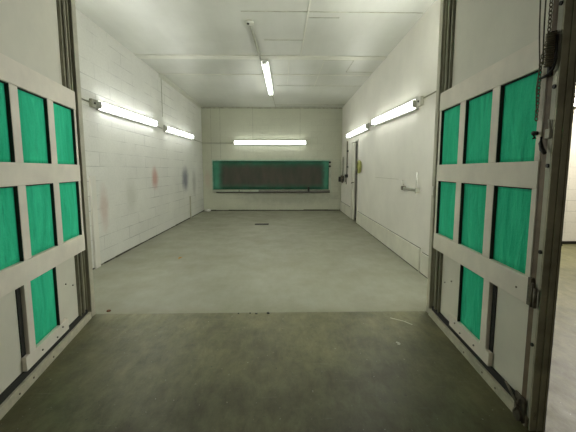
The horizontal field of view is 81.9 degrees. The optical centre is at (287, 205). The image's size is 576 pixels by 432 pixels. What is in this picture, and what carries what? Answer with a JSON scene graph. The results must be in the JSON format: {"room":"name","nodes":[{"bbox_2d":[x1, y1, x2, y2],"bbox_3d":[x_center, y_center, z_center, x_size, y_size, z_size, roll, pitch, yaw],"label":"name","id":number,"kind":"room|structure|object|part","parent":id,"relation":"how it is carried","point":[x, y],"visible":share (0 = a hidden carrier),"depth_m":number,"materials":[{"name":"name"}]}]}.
{"room":"paint spray booth","nodes":[
{"label":"paint spray booth","id":0,"kind":"room"},
{"bbox_2d":[76,9,203,267],"bbox_3d":[-2.793,-1.090,6.941,0.150,3.370,8.210,0,6,-1],"label":"wall","id":1,"kind":"structure","parent":0,"point":[146,176],"depth_m":5.78,"materials":[{"name":"white paint"}]},
{"bbox_2d":[89,98,96,107],"bbox_3d":[-2.639,-1.393,4.502,0.056,0.110,0.110,0,6,-1],"label":"junction box","id":2,"kind":"object","parent":1,"relation":"attached to","point":[92,103],"visible":1,"depth_m":4.46,"materials":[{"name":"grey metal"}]},
{"bbox_2d":[88,176,100,268],"bbox_3d":[-2.650,0.225,4.556,0.030,1.270,0.120,0,6,-1],"label":"trim","id":3,"kind":"structure","parent":1,"relation":"attached to","point":[92,179],"depth_m":4.54,"materials":[{"name":"white paint"}]},
{"bbox_2d":[96,100,157,126],"bbox_3d":[-2.648,-1.530,5.649,0.088,0.132,2.120,0,7,-1],"label":"lamp","id":4,"kind":"object","parent":1,"relation":"attached to","point":[101,106],"visible":0.98,"depth_m":5.31,"materials":[{"name":"white plastic"}]},
{"bbox_2d":[93,210,203,268],"bbox_3d":[-2.716,0.581,7.109,0.035,0.037,7.920,0,6,-1],"label":"baseboard","id":5,"kind":"structure","parent":1,"relation":"attached to","point":[203,210],"depth_m":5.96,"materials":[{"name":"grey"}]},
{"bbox_2d":[163,125,193,139],"bbox_3d":[-2.705,-1.833,8.371,0.088,0.150,2.220,0,7,-1],"label":"lamp","id":6,"kind":"object","parent":1,"relation":"attached to","point":[167,129],"visible":1,"depth_m":8.06,"materials":[{"name":"white plastic"}]},
{"bbox_2d":[159,73,202,108],"bbox_3d":[-2.727,-2.955,8.843,0.070,0.070,3.730,0,6,-1],"label":"trim","id":7,"kind":"structure","parent":1,"relation":"attached to","point":[161,75],"depth_m":8.23,"materials":[{"name":"white paint"}]},
{"bbox_2d":[75,0,435,106],"bbox_3d":[-0.383,-2.830,6.803,4.970,0.120,8.210,0,6,-1],"label":"ceiling","id":8,"kind":"structure","parent":0,"point":[161,27],"depth_m":5.17,"materials":[{"name":"white paint"}]},
{"bbox_2d":[245,20,253,25],"bbox_3d":[-0.525,-2.502,4.547,0.120,0.045,0.120,0,6,-1],"label":"ceiling box","id":9,"kind":"object","parent":8,"relation":"attached to","point":[247,22],"visible":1,"depth_m":4.52,"materials":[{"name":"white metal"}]},
{"bbox_2d":[249,26,260,58],"bbox_3d":[-0.514,-2.591,5.307,0.032,0.032,1.411,0,6,1],"label":"conduit","id":10,"kind":"object","parent":8,"relation":"attached to","point":[251,29],"visible":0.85,"depth_m":5.17,"materials":[{"name":"metal"}]},
{"bbox_2d":[134,54,386,59],"bbox_3d":[-0.466,-2.672,5.973,4.470,0.014,0.190,0,6,-1],"label":"trim","id":11,"kind":"structure","parent":8,"relation":"attached to","point":[140,56],"depth_m":5.95,"materials":[{"name":"white paint"}]},
{"bbox_2d":[163,74,369,75],"bbox_3d":[-0.488,-2.791,7.057,4.470,0.012,0.030,0,6,-1],"label":"trim","id":12,"kind":"structure","parent":8,"relation":"attached to","point":[163,74],"depth_m":7.04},
{"bbox_2d":[260,60,273,94],"bbox_3d":[-0.436,-2.785,7.350,0.150,0.088,2.550,0,6,0],"label":"lamp","id":13,"kind":"object","parent":8,"relation":"attached to","point":[265,65],"visible":1,"depth_m":6.92,"materials":[{"name":"white plastic"}]},
{"bbox_2d":[274,104,327,104],"bbox_3d":[0.678,-3.145,10.297,2.200,0.006,0.020,0,6,-1],"label":"trim","id":14,"kind":"structure","parent":8,"relation":"attached to","point":[274,104],"depth_m":10.28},
{"bbox_2d":[300,0,310,55],"bbox_3d":[0.258,-2.502,4.382,0.020,0.010,3.040,0,6,-1],"label":"trim","id":15,"kind":"structure","parent":8,"relation":"attached to","point":[309,0],"depth_m":4.63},
{"bbox_2d":[241,11,422,13],"bbox_3d":[0.571,-2.491,4.267,2.350,0.006,0.015,0,6,-1],"label":"trim","id":16,"kind":"structure","parent":8,"relation":"attached to","point":[241,11],"depth_m":4.27,"materials":[{"name":"white paint"}]},
{"bbox_2d":[201,109,341,209],"bbox_3d":[-0.443,-1.529,10.997,4.720,3.370,0.150,0,6,-1],"label":"wall","id":17,"kind":"structure","parent":0,"point":[321,129],"depth_m":10.88,"materials":[{"name":"white paint"}]},
{"bbox_2d":[234,140,305,144],"bbox_3d":[-0.583,-2.066,10.816,2.360,0.150,0.088,0,6,-1],"label":"lamp","id":18,"kind":"object","parent":17,"relation":"attached to","point":[236,142],"visible":1,"depth_m":10.80,"materials":[{"name":"white plastic"}]},
{"bbox_2d":[212,160,330,192],"bbox_3d":[-0.535,-0.977,10.937,3.910,1.075,0.085,0,6,-1],"label":"panel","id":19,"kind":"object","parent":17,"relation":"attached to","point":[226,174],"visible":1,"depth_m":10.94,"materials":[{"name":"black metal"}]},
{"bbox_2d":[214,190,257,191],"bbox_3d":[-1.710,-0.498,10.969,1.460,0.055,0.075,0,6,-1],"label":"tray","id":20,"kind":"object","parent":19,"relation":"on","point":[214,190],"depth_m":10.93,"materials":[{"name":"grey metal"}]},
{"bbox_2d":[258,190,329,191],"bbox_3d":[0.207,-0.502,11.009,2.365,0.055,0.075,0,6,-1],"label":"tray","id":21,"kind":"object","parent":19,"relation":"on","point":[258,190],"depth_m":10.97,"materials":[{"name":"grey metal"}]},
{"bbox_2d":[201,107,341,108],"bbox_3d":[-0.516,-3.171,10.736,4.570,0.050,0.012,0,6,-1],"label":"trim","id":22,"kind":"structure","parent":17,"relation":"attached to","point":[201,107],"depth_m":10.73,"materials":[{"name":"white paint"}]},
{"bbox_2d":[211,209,337,210],"bbox_3d":[-0.518,0.145,11.099,4.565,0.055,0.052,0,6,-1],"label":"baseboard","id":23,"kind":"structure","parent":17,"relation":"attached to","point":[303,209],"depth_m":11.10,"materials":[{"name":"grey"}]},
{"bbox_2d":[329,159,339,209],"bbox_3d":[1.544,-0.705,11.047,0.350,1.680,0.012,0,6,-1],"label":"trim","id":24,"kind":"structure","parent":17,"relation":"attached to","point":[329,159],"depth_m":11.00,"materials":[{"name":"white metal"}]},
{"bbox_2d":[0,210,575,431],"bbox_3d":[2.185,1.064,3.270,14.500,0.120,16.180,0,6,-1],"label":"floor","id":25,"kind":"structure","parent":0,"point":[274,371],"depth_m":2.55,"materials":[{"name":"concrete"}]},
{"bbox_2d":[341,0,440,261],"bbox_3d":[1.845,-1.092,6.963,0.150,3.370,8.065,0,6,0],"label":"wall","id":26,"kind":"structure","parent":0,"point":[398,148],"depth_m":5.27,"materials":[{"name":"white paint"}]},
{"bbox_2d":[338,157,343,182],"bbox_3d":[1.710,-1.149,10.597,0.120,0.800,0.460,0,6,0],"label":"filter","id":27,"kind":"object","parent":26,"relation":"attached to","point":[341,179],"visible":1,"depth_m":10.41,"materials":[{"name":"grey metal"}]},
{"bbox_2d":[340,201,349,217],"bbox_3d":[1.755,0.088,10.258,0.030,0.313,1.761,0,6,0],"label":"baseboard","id":28,"kind":"structure","parent":26,"relation":"attached to","point":[344,208],"depth_m":10.09,"materials":[{"name":"white paint"}]},
{"bbox_2d":[345,141,348,183],"bbox_3d":[1.714,-1.263,9.704,0.112,1.261,0.191,0,6,0],"label":"air line","id":29,"kind":"object","parent":26,"relation":"attached to","point":[346,174],"visible":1,"depth_m":9.75,"materials":[{"name":"metal"}]},
{"bbox_2d":[351,142,355,219],"bbox_3d":[1.739,-0.673,8.990,0.099,2.040,0.460,0,6,3],"label":"door","id":30,"kind":"structure","parent":26,"relation":"in","point":[354,144],"depth_m":8.88,"materials":[{"name":"metal"}]},
{"bbox_2d":[350,138,358,217],"bbox_3d":[1.764,-0.678,8.847,0.012,2.140,0.880,0,6,0],"label":"door frame","id":31,"kind":"structure","parent":26,"relation":"attached to","point":[355,140],"depth_m":8.84,"materials":[{"name":"white metal"}]},
{"bbox_2d":[346,123,368,138],"bbox_3d":[1.726,-1.878,8.411,0.089,0.150,2.390,0,7,0],"label":"lamp","id":32,"kind":"object","parent":26,"relation":"attached to","point":[365,127],"visible":1,"depth_m":8.04,"materials":[{"name":"white plastic"}]},
{"bbox_2d":[356,160,361,174],"bbox_3d":[1.713,-0.933,8.040,0.114,0.354,0.292,0,6,0],"label":"coil","id":33,"kind":"object","parent":26,"relation":"attached to","point":[359,165],"visible":1,"depth_m":7.95,"materials":[{"name":"plastic"}]},
{"bbox_2d":[356,211,420,270],"bbox_3d":[1.755,0.499,6.470,0.030,0.313,4.082,0,6,0],"label":"baseboard","id":34,"kind":"structure","parent":26,"relation":"attached to","point":[406,250],"depth_m":5.50,"materials":[{"name":"white paint"}]},
{"bbox_2d":[371,98,418,125],"bbox_3d":[1.726,-1.537,5.595,0.089,0.150,2.240,0,8,0],"label":"lamp","id":35,"kind":"object","parent":26,"relation":"attached to","point":[410,106],"visible":0.95,"depth_m":5.20,"materials":[{"name":"white plastic"}]},
{"bbox_2d":[401,172,419,193],"bbox_3d":[1.742,-0.341,4.749,0.055,0.285,0.600,0,6,0],"label":"rack","id":36,"kind":"object","parent":26,"relation":"attached to","point":[416,190],"visible":1,"depth_m":4.55,"materials":[{"name":"grey metal"}]},
{"bbox_2d":[417,96,423,106],"bbox_3d":[1.742,-1.381,4.384,0.056,0.120,0.120,0,6,-1],"label":"junction box","id":37,"kind":"object","parent":26,"relation":"attached to","point":[420,101],"visible":1,"depth_m":4.33,"materials":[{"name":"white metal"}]},
{"bbox_2d":[419,252,428,278],"bbox_3d":[1.755,0.804,3.817,0.030,0.278,1.141,0,6,0],"label":"baseboard","id":38,"kind":"structure","parent":26,"relation":"attached to","point":[424,257],"depth_m":4.25,"materials":[{"name":"white paint"}]},
{"bbox_2d":[562,92,575,240],"bbox_3d":[5.723,-1.405,6.005,7.300,4.200,0.200,0,6,-1],"label":"wall","id":39,"kind":"structure","parent":0,"point":[569,227],"depth_m":6.03,"materials":[{"name":"white paint"}]},
{"bbox_2d":[562,241,575,243],"bbox_3d":[5.726,0.670,6.109,7.300,0.050,0.040,0,6,-1],"label":"baseboard","id":40,"kind":"structure","parent":39,"relation":"attached to","point":[563,242],"depth_m":6.08,"materials":[{"name":"black rubber"}]},
{"bbox_3d":[-0.431,-0.656,2.938,4.404,3.370,0.060,0,6,-1],"label":"wall","id":41,"kind":"structure","parent":0,"visible":0},
{"bbox_2d":[0,0,91,419],"bbox_3d":[-1.703,-0.354,2.195,0.086,2.930,1.408,-1,6,-11],"label":"door","id":42,"kind":"structure","parent":41,"relation":"in","point":[44,304],"depth_m":2.23,"materials":[{"name":"paint"}]},
{"bbox_3d":[-1.689,-0.819,2.176,0.030,0.150,1.280,-1,6,-11],"label":"rail","id":43,"kind":"part","parent":42,"relation":"part of","materials":[{"name":"paint"}]},
{"bbox_3d":[-1.689,-0.218,2.242,0.030,0.140,1.280,-1,6,-11],"label":"rail","id":44,"kind":"part","parent":42,"relation":"part of","materials":[{"name":"metal"}]},
{"bbox_3d":[-1.689,0.385,2.307,0.030,0.142,1.280,-1,6,-11],"label":"rail","id":45,"kind":"part","parent":42,"relation":"part of","materials":[{"name":"metal"}]},
{"bbox_3d":[-1.708,1.070,2.367,0.077,0.062,1.370,-1,6,-11],"label":"rail","id":46,"kind":"part","parent":42,"relation":"part of","materials":[{"name":"metal"}]},
{"bbox_2d":[67,0,95,316],"bbox_3d":[-1.835,-0.459,2.932,0.055,2.980,0.060,0,6,-1],"label":"door frame","id":47,"kind":"structure","parent":41,"relation":"attached to","point":[70,3],"depth_m":2.92,"materials":[{"name":"paint"}]},
{"bbox_2d":[426,0,445,312],"bbox_3d":[1.339,-0.466,2.998,0.045,2.980,0.060,0,6,-1],"label":"door frame","id":48,"kind":"structure","parent":41,"relation":"attached to","point":[443,2],"depth_m":2.98,"materials":[{"name":"paint"}]},
{"bbox_2d":[428,0,575,431],"bbox_3d":[1.300,-0.361,2.259,0.121,2.930,1.408,0,6,2],"label":"door","id":49,"kind":"structure","parent":41,"relation":"in","point":[502,177],"depth_m":1.98,"materials":[{"name":"paint"}]},
{"bbox_3d":[1.320,1.063,2.431,0.077,0.062,1.370,0,6,3],"label":"rail","id":50,"kind":"part","parent":49,"relation":"part of","materials":[{"name":"metal"}]},
{"bbox_3d":[1.299,0.378,2.368,0.030,0.142,1.280,0,6,3],"label":"rail","id":51,"kind":"part","parent":49,"relation":"part of","materials":[{"name":"metal"}]},
{"bbox_3d":[1.299,-0.225,2.303,0.030,0.140,1.280,0,6,3],"label":"rail","id":52,"kind":"part","parent":49,"relation":"part of","materials":[{"name":"metal"}]},
{"bbox_3d":[1.299,-0.826,2.237,0.030,0.150,1.280,0,6,3],"label":"rail","id":53,"kind":"part","parent":49,"relation":"part of","materials":[{"name":"paint"}]},
{"bbox_3d":[1.240,-0.356,1.669,0.040,0.042,0.034,0,6,-1],"label":"pull knob","id":54,"kind":"part","parent":49,"relation":"part of","materials":[{"name":"black metal"}]},
{"bbox_2d":[536,0,540,111],"bbox_3d":[1.244,-1.101,1.621,0.015,1.261,0.065,0,6,3],"label":"cord","id":55,"kind":"object","parent":49,"relation":"hanging from","point":[540,0],"visible":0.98,"depth_m":1.63,"materials":[{"name":"rubber"}]},
{"bbox_3d":[1.231,-0.293,1.609,0.024,0.089,0.063,1,6,13],"label":"latch lever","id":56,"kind":"part","parent":49,"relation":"part of","materials":[{"name":"black metal"}]},
{"bbox_2d":[534,0,552,121],"bbox_3d":[1.240,-1.078,1.569,0.019,1.324,0.059,0,6,3],"label":"chain","id":57,"kind":"object","parent":49,"relation":"hanging from","point":[551,7],"visible":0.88,"depth_m":1.63,"materials":[{"name":"metal"}]},
{"bbox_2d":[542,0,546,64],"bbox_3d":[1.242,-1.207,1.573,0.016,1.040,0.035,0,6,-1],"label":"cord","id":58,"kind":"object","parent":49,"relation":"hanging from","point":[545,0],"visible":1,"depth_m":1.60,"materials":[{"name":"rubber"}]},
{"bbox_3d":[1.289,-0.286,1.567,0.072,2.930,0.018,0,6,3],"label":"post","id":59,"kind":"part","parent":49,"relation":"part of","materials":[{"name":"metal"}]}
]}

